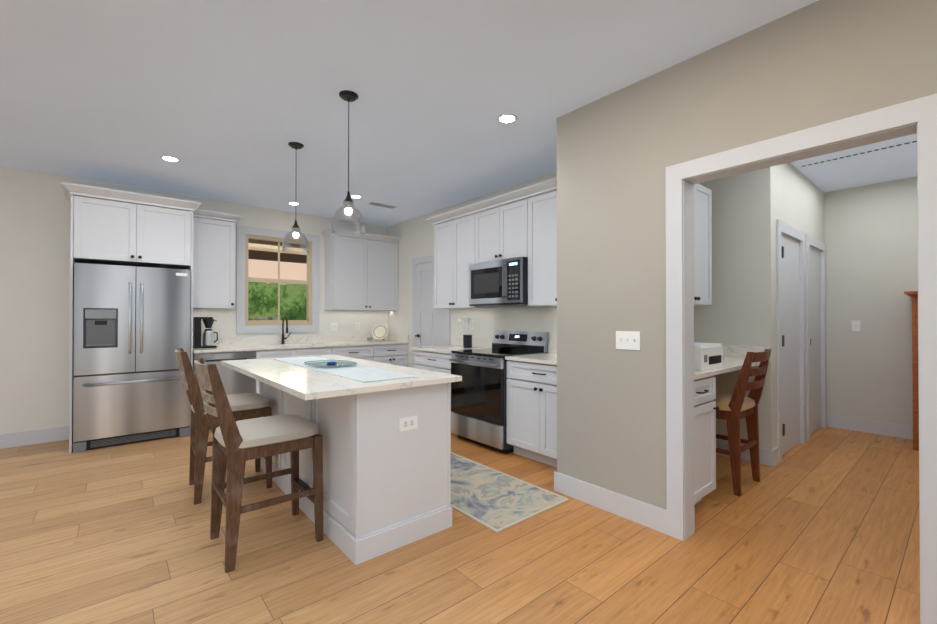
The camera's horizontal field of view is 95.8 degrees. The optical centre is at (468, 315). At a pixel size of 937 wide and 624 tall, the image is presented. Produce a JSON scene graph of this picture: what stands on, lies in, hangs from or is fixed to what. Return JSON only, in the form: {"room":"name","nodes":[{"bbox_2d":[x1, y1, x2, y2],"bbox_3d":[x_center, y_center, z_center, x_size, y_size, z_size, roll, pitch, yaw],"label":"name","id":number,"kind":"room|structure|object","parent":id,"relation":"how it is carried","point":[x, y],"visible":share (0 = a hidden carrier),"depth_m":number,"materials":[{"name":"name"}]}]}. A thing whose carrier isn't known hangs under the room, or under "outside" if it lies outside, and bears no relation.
{"room":"kitchen","nodes":[
{"label":"kitchen","id":0,"kind":"room"},
{"bbox_2d":[0,166,387,433],"bbox_3d":[-4.392,-0.075,4.274,8.220,2.720,0.140,0,0,-40],"label":"wall","id":1,"kind":"structure","parent":0,"point":[35,209],"depth_m":4.28,"materials":[{"name":"beige paint"}]},
{"bbox_2d":[0,426,68,448],"bbox_3d":[-5.722,1.210,3.043,4.210,0.135,0.015,0,0,-40],"label":"baseboard","id":2,"kind":"structure","parent":1,"relation":"attached to","point":[16,439],"depth_m":4.21,"materials":[{"name":"white wood"}]},
{"bbox_2d":[72,189,191,269],"bbox_3d":[-3.545,-0.839,4.499,0.930,0.612,0.606,0,0,-40],"label":"upper cabinet","id":3,"kind":"object","parent":1,"relation":"attached to","point":[115,227],"depth_m":4.24,"materials":[{"name":"white paint"}]},
{"bbox_2d":[188,213,235,308],"bbox_3d":[-3.080,-0.611,5.072,0.450,1.062,0.326,0,0,-40],"label":"upper cabinet","id":4,"kind":"object","parent":1,"relation":"attached to","point":[212,286],"depth_m":4.95,"materials":[{"name":"white paint"}]},
{"bbox_2d":[248,239,306,263],"bbox_3d":[-3.077,-1.204,7.362,9.000,0.220,2.840,0,0,-40],"label":"porch roof","id":5,"kind":"structure","parent":1,"relation":"attached to","point":[263,253],"depth_m":8.18,"materials":[{"name":"brown wood"}]},
{"bbox_2d":[236,225,319,333],"bbox_3d":[-2.579,-0.453,5.764,1.060,1.385,0.120,0,0,-40],"label":"kitchen window","id":6,"kind":"structure","parent":1,"relation":"in","point":[244,324],"depth_m":5.68,"materials":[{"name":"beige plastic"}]},
{"bbox_2d":[190,334,387,348],"bbox_3d":[-2.324,0.340,5.903,2.706,0.100,0.020,0,0,-40],"label":"backsplash","id":7,"kind":"structure","parent":1,"relation":"attached to","point":[354,337],"depth_m":5.71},
{"bbox_2d":[329,323,336,330],"bbox_3d":[-1.977,0.168,6.202,0.116,0.115,0.016,0,0,-40],"label":"light switch","id":8,"kind":"object","parent":1,"relation":"attached to","point":[333,326],"visible":1,"depth_m":6.20,"materials":[{"name":"white plastic"}]},
{"bbox_2d":[355,322,359,329],"bbox_3d":[-1.689,0.170,6.450,0.070,0.115,0.008,0,0,-40],"label":"outlet","id":9,"kind":"object","parent":1,"relation":"attached to","point":[357,325],"visible":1,"depth_m":6.45,"materials":[{"name":"white plastic"}]},
{"bbox_2d":[324,233,398,310],"bbox_3d":[-1.585,-0.602,6.331,1.030,1.062,0.326,0,0,-40],"label":"upper cabinet","id":10,"kind":"object","parent":1,"relation":"attached to","point":[361,273],"depth_m":6.14,"materials":[{"name":"white paint"}]},
{"bbox_2d":[0,0,916,226],"bbox_3d":[-0.141,-1.492,1.626,11.300,0.080,9.800,0,0,-40],"label":"ceiling","id":11,"kind":"structure","parent":0,"point":[226,100],"depth_m":2.71,"materials":[{"name":"paint"}]},
{"bbox_2d":[160,156,179,161],"bbox_3d":[-2.743,-1.435,3.893,0.156,0.003,0.156,0,0,-40],"label":"recessed light","id":12,"kind":"object","parent":11,"relation":"in","point":[169,158],"visible":1,"depth_m":3.89,"materials":[{"name":"white plastic"}]},
{"bbox_2d":[287,202,299,204],"bbox_3d":[-2.236,-1.425,5.418,0.156,0.003,0.156,0,0,-40],"label":"recessed light","id":13,"kind":"object","parent":11,"relation":"in","point":[292,203],"visible":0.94,"depth_m":5.40,"materials":[{"name":"white plastic"}]},
{"bbox_2d":[282,142,308,253],"bbox_3d":[-1.457,-0.987,3.574,0.214,0.905,0.214,0,0,-40],"label":"pendant light","id":14,"kind":"object","parent":11,"relation":"hanging from","point":[295,232],"visible":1,"depth_m":3.55,"materials":[{"name":"clear glass"}]},
{"bbox_2d":[331,90,364,235],"bbox_3d":[-0.787,-0.992,2.779,0.214,0.905,0.214,0,0,-40],"label":"pendant light","id":15,"kind":"object","parent":11,"relation":"hanging from","point":[348,96],"visible":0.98,"depth_m":2.75,"materials":[{"name":"clear glass"}]},
{"bbox_2d":[350,195,361,198],"bbox_3d":[-1.361,-1.427,5.109,0.156,0.003,0.156,0,0,-40],"label":"recessed light","id":16,"kind":"object","parent":11,"relation":"in","point":[355,196],"visible":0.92,"depth_m":5.09,"materials":[{"name":"white plastic"}]},
{"bbox_2d":[369,202,395,208],"bbox_3d":[-1.115,-1.423,5.499,0.360,0.008,0.120,0,0,-40],"label":"ceiling vent","id":17,"kind":"object","parent":11,"relation":"in","point":[382,205],"visible":1,"depth_m":5.49,"materials":[{"name":"grey metal"}]},
{"bbox_2d":[497,114,517,123],"bbox_3d":[0.284,-1.440,3.108,0.156,0.003,0.156,0,0,-40],"label":"recessed light","id":18,"kind":"object","parent":11,"relation":"in","point":[507,118],"visible":1,"depth_m":3.10,"materials":[{"name":"white plastic"}]},
{"bbox_2d":[802,141,916,166],"bbox_3d":[3.539,-1.436,3.703,0.025,0.004,0.996,0,0,-40],"label":"ceiling vent","id":19,"kind":"object","parent":11,"relation":"in","point":[861,153],"visible":0.81,"depth_m":3.76,"materials":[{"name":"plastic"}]},
{"bbox_2d":[0,427,919,623],"bbox_3d":[-0.141,1.293,1.608,11.300,0.050,9.800,0,0,-40],"label":"floor","id":20,"kind":"structure","parent":0,"point":[821,526],"depth_m":2.24,"materials":[{"name":"brown wood"}]},
{"bbox_2d":[73,263,190,452],"bbox_3d":[-3.499,0.401,4.437,0.910,1.770,0.732,0,0,-40],"label":"refrigerator","id":21,"kind":"object","parent":20,"relation":"on","point":[131,329],"visible":1,"depth_m":4.17,"materials":[{"name":"silver metal"}]},
{"bbox_2d":[174,348,271,504],"bbox_3d":[-1.823,0.763,3.140,0.594,1.030,0.460,0,0,-37],"label":"stool","id":22,"kind":"object","parent":20,"relation":"on","point":[247,405],"visible":0.73,"depth_m":2.91,"materials":[{"name":"brown wood"}]},
{"bbox_2d":[189,349,263,430],"bbox_3d":[-2.903,0.853,5.021,0.668,0.875,0.618,0,0,-40],"label":"base cabinet","id":23,"kind":"object","parent":20,"relation":"on","point":[234,382],"depth_m":4.80,"materials":[{"name":"white paint"}]},
{"bbox_2d":[192,341,407,352],"bbox_3d":[-2.126,0.403,5.668,2.706,0.030,0.633,0,0,-40],"label":"countertop","id":24,"kind":"structure","parent":23,"relation":"on","point":[303,344],"depth_m":5.39,"materials":[{"name":"white stone"}]},
{"bbox_2d":[193,317,217,348],"bbox_3d":[-3.082,0.203,4.963,0.243,0.360,0.150,0,0,-40],"label":"coffee maker","id":25,"kind":"object","parent":24,"relation":"on","point":[208,337],"visible":1,"depth_m":4.93,"materials":[{"name":"black plastic"}]},
{"bbox_2d":[281,317,291,343],"bbox_3d":[-2.406,0.204,5.638,0.131,0.366,0.212,0,0,-40],"label":"faucet","id":26,"kind":"object","parent":24,"relation":"on","point":[283,337],"visible":1,"depth_m":5.66,"materials":[{"name":"metal"}]},
{"bbox_2d":[194,358,323,572],"bbox_3d":[-1.188,0.758,2.378,0.594,1.030,0.460,0,0,-40],"label":"stool","id":27,"kind":"object","parent":20,"relation":"on","point":[236,445],"visible":1,"depth_m":2.26,"materials":[{"name":"brown wood"}]},
{"bbox_2d":[264,349,335,357],"bbox_3d":[-2.320,0.856,5.512,0.973,0.875,0.618,0,0,-40],"label":"base cabinet","id":28,"kind":"object","parent":20,"relation":"on","point":[268,353],"depth_m":5.26,"materials":[{"name":"white paint"}]},
{"bbox_2d":[259,382,451,564],"bbox_3d":[-0.948,0.840,3.083,0.625,0.875,1.902,0,0,-40],"label":"kitchen island","id":29,"kind":"object","parent":20,"relation":"on","point":[386,485],"depth_m":2.36,"materials":[{"name":"white paint"}]},
{"bbox_2d":[221,354,460,401],"bbox_3d":[-1.031,0.386,3.009,0.936,0.030,1.970,0,0,-40],"label":"island countertop","id":30,"kind":"structure","parent":29,"relation":"on","point":[306,384],"depth_m":2.49,"materials":[{"name":"white stone"}]},
{"bbox_2d":[274,356,417,382],"bbox_3d":[-0.976,0.368,3.048,0.350,0.004,1.690,0,0,-40],"label":"table runner","id":31,"kind":"object","parent":30,"relation":"on","point":[361,373],"visible":0.71,"depth_m":2.73,"materials":[{"name":"white fabric"}]},
{"bbox_2d":[304,360,356,367],"bbox_3d":[-1.005,0.350,3.083,0.310,0.030,0.430,0,0,-40],"label":"glass platter","id":32,"kind":"object","parent":31,"relation":"on","point":[330,364],"visible":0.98,"depth_m":3.03,"materials":[{"name":"clear glass"}]},
{"bbox_2d":[399,416,416,431],"bbox_3d":[-0.336,0.608,2.372,0.116,0.072,0.008,0,0,-40],"label":"outlet","id":33,"kind":"object","parent":29,"relation":"attached to","point":[407,423],"visible":1,"depth_m":2.37,"materials":[{"name":"white plastic"}]},
{"bbox_2d":[336,345,379,361],"bbox_3d":[-1.760,0.859,5.983,0.721,0.875,0.618,0,0,-40],"label":"base cabinet","id":34,"kind":"object","parent":20,"relation":"on","point":[365,352],"depth_m":5.83,"materials":[{"name":"white paint"}]},
{"bbox_2d":[380,345,407,366],"bbox_3d":[-1.335,0.861,6.341,0.623,0.875,0.618,0,0,-40],"label":"base cabinet","id":35,"kind":"object","parent":20,"relation":"on","point":[389,354],"depth_m":6.16,"materials":[{"name":"white paint"}]},
{"bbox_2d":[412,349,451,411],"bbox_3d":[-0.166,0.852,4.961,0.616,0.875,0.783,0,0,-40],"label":"base cabinet","id":36,"kind":"object","parent":20,"relation":"on","point":[437,362],"depth_m":4.75,"materials":[{"name":"white paint"}]},
{"bbox_2d":[412,345,479,352],"bbox_3d":[-0.177,0.399,4.963,0.633,0.030,0.794,0,0,-40],"label":"countertop","id":37,"kind":"structure","parent":36,"relation":"on","point":[447,348],"depth_m":4.85,"materials":[{"name":"white stone"}]},
{"bbox_2d":[458,316,471,347],"bbox_3d":[-0.018,0.195,4.969,0.154,0.375,0.178,0,0,-40],"label":"utensil crock","id":38,"kind":"object","parent":37,"relation":"on","point":[467,341],"visible":1,"depth_m":4.93,"materials":[{"name":"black ceramic"}]},
{"bbox_2d":[449,330,548,453],"bbox_3d":[0.293,0.729,4.334,0.718,1.113,0.761,0,0,-40],"label":"electric range","id":39,"kind":"object","parent":20,"relation":"on","point":[479,403],"visible":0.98,"depth_m":4.14,"materials":[{"name":"silver metal"}]},
{"bbox_2d":[450,452,568,532],"bbox_3d":[-0.307,1.275,3.567,0.690,0.010,2.290,0,0,-40],"label":"area rug","id":40,"kind":"object","parent":20,"relation":"on","point":[496,501],"visible":0.48,"depth_m":2.96,"materials":[{"name":"fabric"}]},
{"bbox_2d":[506,361,556,467],"bbox_3d":[0.837,0.845,3.769,0.616,0.875,0.794,0,0,-40],"label":"base cabinet","id":41,"kind":"object","parent":20,"relation":"on","point":[531,389],"depth_m":3.65,"materials":[{"name":"white paint"}]},
{"bbox_2d":[505,353,556,364],"bbox_3d":[0.831,0.391,3.767,0.633,0.030,0.793,0,0,-40],"label":"countertop","id":42,"kind":"structure","parent":41,"relation":"on","point":[541,358],"depth_m":3.75,"materials":[{"name":"white stone"}]},
{"bbox_2d":[694,372,720,503],"bbox_3d":[1.241,0.839,2.956,0.500,0.875,0.716,0,0,-40],"label":"base cabinet","id":43,"kind":"object","parent":20,"relation":"on","point":[705,407],"depth_m":2.74,"materials":[{"name":"white paint"}]},
{"bbox_2d":[694,356,770,375],"bbox_3d":[1.697,0.388,3.336,1.682,0.030,0.726,0,0,-40],"label":"countertop","id":44,"kind":"structure","parent":43,"relation":"on","point":[730,363],"depth_m":3.11,"materials":[{"name":"white stone"}]},
{"bbox_2d":[694,342,722,369],"bbox_3d":[1.592,0.288,3.066,0.380,0.165,0.333,0,0,-40],"label":"printer","id":45,"kind":"object","parent":44,"relation":"on","point":[708,355],"visible":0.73,"depth_m":2.90,"materials":[{"name":"white plastic"}]},
{"bbox_2d":[713,349,771,495],"bbox_3d":[1.954,0.769,3.269,0.460,1.020,0.594,0,0,-40],"label":"desk chair","id":46,"kind":"object","parent":20,"relation":"on","point":[736,407],"visible":0.67,"depth_m":3.05,"materials":[{"name":"brown wood"}]},
{"bbox_2d":[904,291,918,450],"bbox_3d":[4.497,0.529,4.061,0.550,1.510,0.400,0,0,-40],"label":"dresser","id":47,"kind":"object","parent":20,"relation":"on","point":[913,295],"visible":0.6,"depth_m":4.02,"materials":[{"name":"orange wood"}]},
{"bbox_2d":[388,171,556,367],"bbox_3d":[0.065,-0.068,5.269,0.120,2.720,4.080,0,0,-40],"label":"wall","id":48,"kind":"structure","parent":0,"point":[416,234],"depth_m":5.44,"materials":[{"name":"beige paint"}]},
{"bbox_2d":[388,334,407,340],"bbox_3d":[-1.092,0.344,6.526,0.020,0.100,0.613,0,0,-40],"label":"backsplash","id":49,"kind":"structure","parent":48,"relation":"attached to","point":[391,337],"depth_m":6.51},
{"bbox_2d":[412,255,450,367],"bbox_3d":[-0.548,0.235,5.848,0.067,2.122,0.892,0,0,-40],"label":"door","id":50,"kind":"structure","parent":48,"relation":"attached to","point":[431,325],"depth_m":5.94,"materials":[{"name":"white paint"}]},
{"bbox_2d":[432,209,495,308],"bbox_3d":[-0.037,-0.611,5.042,0.326,1.062,0.841,0,0,-40],"label":"upper cabinet","id":51,"kind":"object","parent":48,"relation":"attached to","point":[456,239],"depth_m":4.92,"materials":[{"name":"white paint"}]},
{"bbox_2d":[480,193,527,262],"bbox_3d":[0.444,-0.852,4.472,0.326,0.587,0.769,0,0,-40],"label":"upper cabinet","id":52,"kind":"object","parent":48,"relation":"attached to","point":[521,222],"depth_m":4.31,"materials":[{"name":"white paint"}]},
{"bbox_2d":[469,257,527,306],"bbox_3d":[0.392,-0.326,4.425,0.457,0.455,0.761,0,0,-40],"label":"microwave","id":53,"kind":"object","parent":52,"relation":"attached to","point":[500,283],"visible":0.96,"depth_m":4.24,"materials":[{"name":"silver metal"}]},
{"bbox_2d":[453,337,556,352],"bbox_3d":[0.561,0.331,4.563,0.020,0.100,2.358,0,0,-40],"label":"backsplash","id":54,"kind":"structure","parent":48,"relation":"attached to","point":[484,343],"depth_m":5.00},
{"bbox_2d":[528,185,556,306],"bbox_3d":[0.929,-0.618,3.895,0.326,1.062,0.852,0,0,-40],"label":"upper cabinet","id":55,"kind":"object","parent":48,"relation":"attached to","point":[542,204],"depth_m":3.93,"materials":[{"name":"white paint"}]},
{"bbox_2d":[694,166,775,449],"bbox_3d":[2.388,-0.077,3.923,0.120,2.720,0.730,0,0,-40],"label":"wall","id":56,"kind":"structure","parent":0,"point":[740,310],"depth_m":3.76,"materials":[{"name":"paint"}]},
{"bbox_2d":[693,184,711,305],"bbox_3d":[1.773,-0.609,3.668,0.814,1.040,0.326,0,0,-40],"label":"upper cabinet","id":57,"kind":"object","parent":56,"relation":"attached to","point":[702,195],"depth_m":3.69,"materials":[{"name":"white paint"}]},
{"bbox_2d":[721,344,770,359],"bbox_3d":[2.339,0.322,3.864,0.020,0.110,0.706,0,0,-40],"label":"backsplash","id":58,"kind":"structure","parent":56,"relation":"attached to","point":[728,349],"depth_m":3.76,"materials":[{"name":"white stone"}]},
{"bbox_2d":[716,439,777,466],"bbox_3d":[2.362,1.215,3.857,0.037,0.135,0.706,0,0,-40],"label":"baseboard","id":59,"kind":"structure","parent":56,"relation":"attached to","point":[768,457],"depth_m":3.65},
{"bbox_2d":[557,0,936,509],"bbox_3d":[2.469,-0.096,1.017,0.120,2.720,5.520,0,0,-40],"label":"wall","id":60,"kind":"structure","parent":0,"point":[818,63],"depth_m":2.52,"materials":[{"name":"paint"}]},
{"bbox_2d":[554,471,666,533],"bbox_3d":[0.893,1.208,2.773,0.015,0.135,0.824,0,0,-40],"label":"baseboard","id":61,"kind":"structure","parent":60,"relation":"attached to","point":[640,512],"depth_m":2.72,"materials":[{"name":"white wood"}]},
{"bbox_2d":[616,331,639,349],"bbox_3d":[0.997,0.159,2.657,0.016,0.115,0.162,0,0,-40],"label":"light switch","id":62,"kind":"object","parent":60,"relation":"attached to","point":[628,340],"visible":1,"depth_m":2.65,"materials":[{"name":"white plastic"}]},
{"bbox_2d":[666,93,936,623],"bbox_3d":[1.564,0.203,2.090,0.156,2.136,1.102,0,0,-40],"label":"trim","id":63,"kind":"structure","parent":60,"relation":"attached to","point":[918,116],"depth_m":1.99,"materials":[{"name":"white wood"}]},
{"bbox_2d":[775,163,823,446],"bbox_3d":[3.372,-0.074,4.354,1.940,2.720,0.120,0,0,-40],"label":"wall","id":64,"kind":"structure","parent":0,"point":[799,200],"depth_m":4.15,"materials":[{"name":"paint"}]},
{"bbox_2d":[776,219,826,461],"bbox_3d":[3.377,0.227,4.345,1.874,2.117,0.140,0,0,-40],"label":"door","id":65,"kind":"structure","parent":64,"relation":"attached to","point":[801,344],"depth_m":4.23,"materials":[{"name":"white paint"}]},
{"bbox_2d":[824,176,917,425],"bbox_3d":[4.569,-0.073,4.531,0.120,2.720,1.390,0,0,-40],"label":"wall","id":66,"kind":"structure","parent":0,"point":[870,237],"depth_m":4.63,"materials":[{"name":"paint"}]},
{"bbox_2d":[852,321,859,330],"bbox_3d":[4.320,0.118,4.719,0.016,0.115,0.070,0,0,-40],"label":"light switch","id":67,"kind":"object","parent":66,"relation":"attached to","point":[855,325],"visible":1,"depth_m":4.72,"materials":[{"name":"white plastic"}]},
{"bbox_2d":[827,415,912,438],"bbox_3d":[4.484,1.219,4.516,0.015,0.135,1.050,0,0,-40],"label":"baseboard","id":68,"kind":"structure","parent":66,"relation":"attached to","point":[875,427],"depth_m":4.61,"materials":[{"name":"white wood"}]},
{"label":"outside","id":69,"kind":"structure","parent":0,"visible":0},
{"bbox_2d":[248,259,306,319],"bbox_3d":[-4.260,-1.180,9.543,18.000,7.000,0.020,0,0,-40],"label":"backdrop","id":70,"kind":"structure","parent":69,"point":[291,302],"depth_m":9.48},
{"bbox_3d":[-1.350,0.315,6.493,0.149,0.153,0.155,0,0,-40],"label":"plate","id":71,"kind":"object","parent":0,"visible":0},
{"bbox_2d":[372,324,387,338],"bbox_3d":[-1.349,0.255,6.471,0.250,0.250,0.020,0,-19,1],"label":"decorative plate","id":72,"kind":"object","parent":71,"relation":"on","point":[379,331],"visible":1,"depth_m":6.47,"materials":[{"name":"beige ceramic"}]}
]}

